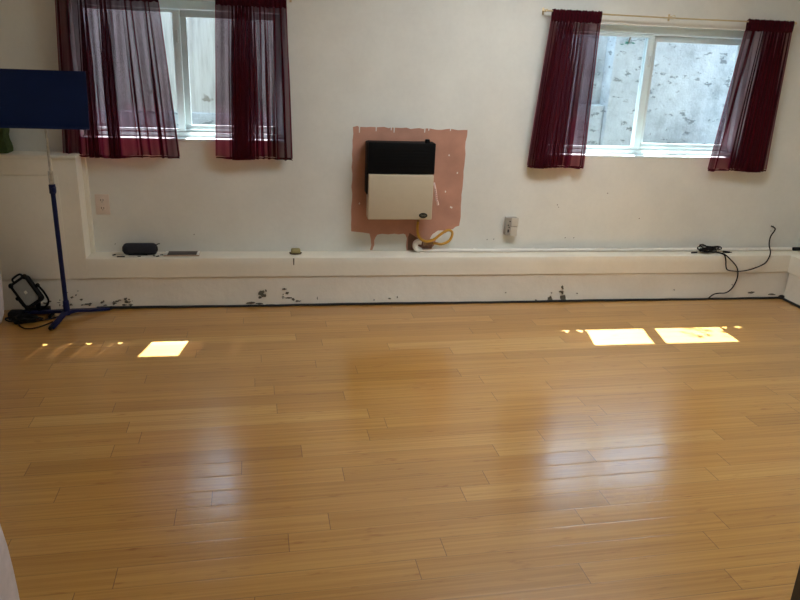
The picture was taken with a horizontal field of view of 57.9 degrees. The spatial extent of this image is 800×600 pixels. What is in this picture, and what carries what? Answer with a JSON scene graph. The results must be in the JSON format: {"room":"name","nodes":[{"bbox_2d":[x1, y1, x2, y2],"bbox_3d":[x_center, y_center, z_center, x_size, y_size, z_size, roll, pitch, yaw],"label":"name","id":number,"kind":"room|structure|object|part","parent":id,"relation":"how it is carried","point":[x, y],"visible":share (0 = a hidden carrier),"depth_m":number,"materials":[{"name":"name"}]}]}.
{"room":"empty basement room","nodes":[
{"label":"empty basement room","id":0,"kind":"room"},
{"bbox_2d":[0,299,799,599],"bbox_3d":[0.572,0.923,2.284,5.680,0.120,5.900,-1,19,-9],"label":"floor","id":1,"kind":"structure","parent":0,"point":[594,450],"depth_m":2.93,"materials":[{"name":"brown wood"}]},
{"bbox_2d":[0,272,3,322],"bbox_3d":[-2.304,-0.144,3.912,0.236,0.625,0.158,-1,19,-9],"label":"cushion","id":2,"kind":"object","parent":1,"relation":"on","point":[1,289],"visible":1,"depth_m":4.00,"materials":[{"name":"white fabric"}]},
{"bbox_2d":[0,525,19,599],"bbox_3d":[-1.127,0.781,1.387,0.624,0.601,0.543,-1,19,-9],"label":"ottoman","id":3,"kind":"object","parent":1,"relation":"on","point":[8,586],"visible":1,"depth_m":1.56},
{"bbox_2d":[5,309,43,322],"bbox_3d":[-2.133,0.097,4.116,0.198,0.050,0.146,-1,19,-9],"label":"pile","id":4,"kind":"object","parent":1,"relation":"on","point":[15,315],"visible":1,"depth_m":4.11,"materials":[{"name":"black plastic"}]},
{"bbox_3d":[-2.131,0.104,4.104,0.198,0.044,0.118,-1,19,-9],"label":"cord","id":5,"kind":"part","parent":4,"relation":"part of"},
{"bbox_2d":[8,273,76,328],"bbox_3d":[-2.030,-0.001,4.111,0.423,0.246,0.304,-1,19,-9],"label":"work lamp","id":6,"kind":"object","parent":1,"relation":"on","point":[28,294],"visible":0.88,"depth_m":4.16,"materials":[{"name":"black plastic"}]},
{"bbox_3d":[-2.206,-0.124,4.170,0.071,0.061,0.018,-1,19,-9],"label":"handle","id":7,"kind":"part","parent":6,"relation":"part of","materials":[{"name":"black plastic"}]},
{"bbox_3d":[-2.136,0.053,4.208,0.237,0.074,0.126,-1,19,-9],"label":"floor frame","id":8,"kind":"part","parent":6,"relation":"part of","materials":[{"name":"black plastic"}]},
{"bbox_3d":[-2.046,0.080,4.199,0.239,0.033,0.404,12,21,26],"label":"power cord","id":9,"kind":"part","parent":6,"relation":"part of","materials":[{"name":"black rubber"}]},
{"bbox_2d":[0,68,112,329],"bbox_3d":[-1.917,-0.532,3.933,0.516,1.374,0.321,-3,20,-14],"label":"music stand","id":10,"kind":"object","parent":1,"relation":"on","point":[29,99],"visible":0.97,"depth_m":3.78,"materials":[{"name":"blue metal"}]},
{"bbox_3d":[-2.070,0.069,4.209,0.280,0.044,0.028,4,19,6],"label":"leg","id":11,"kind":"part","parent":10,"relation":"part of","materials":[{"name":"blue metal"}]},
{"bbox_3d":[-1.933,0.111,4.103,0.028,0.044,0.193,3,19,1],"label":"leg","id":12,"kind":"part","parent":10,"relation":"part of","materials":[{"name":"blue metal"}]},
{"bbox_3d":[-1.838,0.059,4.267,0.237,0.044,0.028,-13,24,-37],"label":"leg","id":13,"kind":"part","parent":10,"relation":"part of","materials":[{"name":"blue metal"}]},
{"bbox_2d":[98,297,778,308],"bbox_3d":[0.427,0.017,4.711,4.560,0.020,0.021,-1,19,-9],"label":"trim","id":14,"kind":"structure","parent":1,"relation":"on","point":[736,298],"depth_m":4.66,"materials":[{"name":"black plastic"}]},
{"bbox_2d":[691,225,775,298],"bbox_3d":[2.311,-0.257,4.984,0.662,0.476,0.161,-3,20,-15],"label":"cable coil","id":15,"kind":"object","parent":1,"relation":"on","point":[707,249],"visible":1,"depth_m":4.94,"materials":[{"name":"black rubber"}]},
{"bbox_2d":[778,295,799,307],"bbox_3d":[3.042,0.777,2.784,0.050,0.036,4.914,-1,19,-9],"label":"trim","id":16,"kind":"structure","parent":1,"relation":"on","point":[779,296],"depth_m":4.99,"materials":[{"name":"black plastic"}]},
{"bbox_2d":[791,565,799,599],"bbox_3d":[1.336,0.691,1.597,0.576,0.822,0.542,-1,19,-9],"label":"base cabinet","id":17,"kind":"object","parent":1,"relation":"on","point":[796,590],"visible":1,"depth_m":1.83,"materials":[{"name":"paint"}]},
{"bbox_2d":[0,0,799,251],"bbox_3d":[0.185,-1.205,4.530,5.680,2.420,0.204,-1,19,-9],"label":"wall","id":18,"kind":"structure","parent":0,"point":[462,76],"depth_m":4.46,"materials":[{"name":"white paint"}]},
{"bbox_2d":[0,151,95,279],"bbox_3d":[-2.151,-0.489,4.206,0.645,0.726,0.162,-1,19,-9],"label":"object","id":19,"kind":"structure","parent":18,"relation":"attached to","point":[28,246],"depth_m":4.16,"materials":[{"name":"beige paint"}]},
{"bbox_2d":[0,128,12,152],"bbox_3d":[-2.283,-0.935,4.032,0.186,0.217,0.116,-1,19,-9],"label":"cloth bag","id":20,"kind":"object","parent":19,"relation":"on","point":[6,146],"visible":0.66,"depth_m":4.03,"materials":[{"name":"green fabric"}]},
{"bbox_2d":[94,194,109,213],"bbox_3d":[-1.777,-0.571,4.320,0.080,0.122,0.010,-1,19,-9],"label":"wall outlet","id":21,"kind":"object","parent":18,"relation":"attached to","point":[102,203],"visible":1,"depth_m":4.32,"materials":[{"name":"white plastic"}]},
{"bbox_2d":[158,0,215,141],"bbox_3d":[-1.264,-1.334,4.226,1.175,0.780,0.164,-1,19,-9],"label":"window","id":22,"kind":"structure","parent":18,"relation":"in","point":[186,131],"depth_m":4.24,"materials":[{"name":"white plastic"}]},
{"bbox_3d":[-1.549,-1.336,4.210,0.549,0.686,0.024,-1,19,-9],"label":"sash","id":23,"kind":"part","parent":22,"relation":"part of","materials":[{"name":"white plastic"}]},
{"bbox_3d":[-1.273,-0.960,4.316,1.175,0.014,0.090,-1,19,-9],"label":"sill","id":24,"kind":"part","parent":22,"relation":"part of","materials":[{"name":"paint"}]},
{"bbox_3d":[-1.023,-1.354,4.322,0.608,0.686,0.024,-1,19,-9],"label":"sash","id":25,"kind":"part","parent":22,"relation":"part of","materials":[{"name":"plastic"}]},
{"bbox_2d":[2,272,788,309],"bbox_3d":[0.171,-0.090,4.723,5.380,0.186,0.166,-1,19,-9],"label":"baseboard","id":26,"kind":"structure","parent":18,"relation":"attached to","point":[90,292],"depth_m":4.62,"materials":[{"name":"paint"}]},
{"bbox_2d":[364,139,438,219],"bbox_3d":[0.019,-0.752,4.467,0.459,0.489,0.162,-1,19,-9],"label":"wall heater","id":27,"kind":"object","parent":18,"relation":"attached to","point":[399,177],"visible":1,"depth_m":4.40,"materials":[{"name":"beige metal"}]},
{"bbox_3d":[-0.011,-0.815,4.463,0.400,0.310,0.118,-1,19,-9],"label":"casing","id":28,"kind":"part","parent":27,"relation":"part of","materials":[{"name":"black metal"}]},
{"bbox_3d":[-0.003,-0.645,4.478,0.400,0.278,0.108,-1,19,-9],"label":"panel","id":29,"kind":"part","parent":27,"relation":"part of","materials":[{"name":"beige metal"}]},
{"bbox_2d":[367,140,435,173],"bbox_3d":[0.004,-0.869,4.407,0.409,0.186,0.106,-1,19,-9],"label":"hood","id":30,"kind":"object","parent":27,"relation":"attached to","point":[383,157],"depth_m":4.36,"materials":[{"name":"black metal"}]},
{"bbox_2d":[416,220,453,245],"bbox_3d":[0.224,-0.437,4.627,0.251,0.194,0.063,-1,19,-9],"label":"gas hose","id":31,"kind":"object","parent":27,"relation":"attached to","point":[425,242],"visible":0.98,"depth_m":4.62,"materials":[{"name":"gold metal"}]},
{"bbox_2d":[86,250,799,277],"bbox_3d":[0.483,-0.243,4.728,4.757,0.124,0.153,-1,19,-9],"label":"wall ledge","id":32,"kind":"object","parent":18,"relation":"attached to","point":[208,263],"depth_m":4.61,"materials":[{"name":"beige paint"}]},
{"bbox_2d":[112,254,162,256],"bbox_3d":[-1.576,-0.269,4.354,0.304,0.008,0.061,-1,19,-9],"label":"charging cable","id":33,"kind":"object","parent":32,"relation":"on","point":[113,254],"visible":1,"depth_m":4.34,"materials":[{"name":"plastic"}]},
{"bbox_2d":[122,243,159,254],"bbox_3d":[-1.562,-0.310,4.374,0.219,0.075,0.072,-1,19,-9],"label":"speaker","id":34,"kind":"object","parent":32,"relation":"on","point":[127,248],"visible":1,"depth_m":4.35},
{"bbox_2d":[163,251,200,255],"bbox_3d":[-1.331,-0.283,4.421,0.210,0.011,0.095,-1,19,-9],"label":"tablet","id":35,"kind":"object","parent":32,"relation":"on","point":[167,253],"visible":1,"depth_m":4.41,"materials":[{"name":"grey metal"}]},
{"bbox_2d":[289,248,301,254],"bbox_3d":[-0.654,-0.305,4.527,0.080,0.036,0.050,-1,19,-9],"label":"soap bar","id":36,"kind":"object","parent":32,"relation":"on","point":[294,251],"visible":1,"depth_m":4.51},
{"bbox_2d":[412,239,799,252],"bbox_3d":[1.454,-0.368,4.876,2.785,0.095,0.047,-1,19,-9],"label":"gas pipe","id":37,"kind":"object","parent":32,"relation":"on","point":[416,242],"visible":0.94,"depth_m":4.85,"materials":[{"name":"metal"}]},
{"bbox_2d":[503,217,518,235],"bbox_3d":[0.728,-0.484,4.738,0.080,0.119,0.050,-1,19,-9],"label":"wall outlet","id":38,"kind":"object","parent":18,"relation":"attached to","point":[511,223],"visible":1,"depth_m":4.72,"materials":[{"name":"white plastic"}]},
{"bbox_3d":[0.747,-0.477,4.720,0.048,0.119,0.006,-1,19,-9],"label":"plate","id":39,"kind":"part","parent":38,"relation":"part of","materials":[{"name":"white plastic"}]},
{"bbox_2d":[585,24,744,158],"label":"window","id":40,"kind":"structure","parent":18,"relation":"in","point":[637,149],"depth_m":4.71,"materials":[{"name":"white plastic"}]},
{"bbox_3d":[1.276,-1.343,4.670,0.672,0.718,0.024,-1,19,-9],"label":"sash","id":41,"kind":"part","parent":40,"relation":"part of","materials":[{"name":"white plastic"}]},
{"bbox_3d":[1.593,-0.952,4.787,1.385,0.014,0.090,-1,19,-9],"label":"sill","id":42,"kind":"part","parent":40,"relation":"part of","materials":[{"name":"paint"}]},
{"bbox_3d":[1.905,-1.361,4.798,0.695,0.718,0.024,-1,19,-9],"label":"sash","id":43,"kind":"part","parent":40,"relation":"part of","materials":[{"name":"plastic"}]},
{"bbox_2d":[542,8,796,24],"bbox_3d":[1.669,-1.735,4.440,1.658,0.040,0.080,-1,19,-9],"label":"curtain rod","id":44,"kind":"object","parent":18,"relation":"attached to","point":[669,17],"visible":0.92,"depth_m":4.41,"materials":[{"name":"white metal"}]},
{"bbox_2d":[527,8,602,168],"bbox_3d":[1.009,-1.285,4.457,0.377,0.944,0.047,-1,19,-9],"label":"curtain","id":45,"kind":"object","parent":44,"relation":"hanging from","point":[562,115],"visible":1,"depth_m":4.45,"materials":[{"name":"red fabric"}]},
{"bbox_3d":[1.674,-1.723,4.412,1.642,0.015,0.009,-1,19,-9],"label":"rod","id":46,"kind":"part","parent":44,"relation":"part of","materials":[{"name":"metal"}]},
{"bbox_2d":[708,18,794,171],"bbox_3d":[2.259,-1.301,4.655,0.422,0.948,0.047,-1,19,-9],"label":"curtain","id":47,"kind":"object","parent":44,"relation":"hanging from","point":[743,140],"visible":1,"depth_m":4.66,"materials":[{"name":"red fabric"}]},
{"bbox_3d":[-1.244,-1.693,3.977,1.303,0.040,0.080,-1,19,-9],"label":"curtain rod","id":48,"kind":"object","parent":18,"relation":"attached to","visible":0},
{"bbox_2d":[55,0,179,158],"bbox_3d":[-1.592,-1.257,4.039,0.647,0.923,0.044,-1,19,-9],"label":"curtain","id":49,"kind":"object","parent":48,"relation":"hanging from","point":[119,45],"visible":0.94,"depth_m":4.05,"materials":[{"name":"red fabric"}]},
{"bbox_2d":[215,0,292,160],"bbox_3d":[-0.849,-1.269,4.159,0.451,0.921,0.046,-1,19,-9],"label":"curtain","id":50,"kind":"object","parent":48,"relation":"hanging from","point":[253,99],"visible":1,"depth_m":4.16,"materials":[{"name":"red fabric"}]},
{"bbox_3d":[3.366,-0.284,2.212,0.150,2.420,5.700,-1,19,-9],"label":"wall","id":51,"kind":"structure","parent":0,"visible":0},
{"bbox_2d":[783,273,799,304],"bbox_3d":[3.171,0.776,2.544,0.160,0.186,5.387,-1,19,-9],"label":"baseboard","id":52,"kind":"structure","parent":51,"relation":"attached to","point":[792,290],"depth_m":4.97,"materials":[{"name":"paint"}]},
{"bbox_2d":[787,255,799,277],"bbox_3d":[3.181,0.628,2.500,0.151,0.124,5.400,-1,19,-9],"label":"trim","id":53,"kind":"structure","parent":51,"relation":"attached to","point":[794,264],"depth_m":4.96,"materials":[{"name":"beige paint"}]},
{"label":"outside","id":54,"kind":"structure","parent":0,"visible":0},
{"bbox_3d":[0.300,-1.663,7.531,15.000,0.250,5.640,-1,19,-9],"label":"ground","id":55,"kind":"structure","parent":54,"visible":0},
{"bbox_2d":[160,9,215,127],"bbox_3d":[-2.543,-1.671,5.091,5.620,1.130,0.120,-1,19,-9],"label":"window pane","id":56,"kind":"object","parent":55,"relation":"on","point":[200,31],"visible":0.09,"depth_m":5.22,"materials":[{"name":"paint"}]}
]}

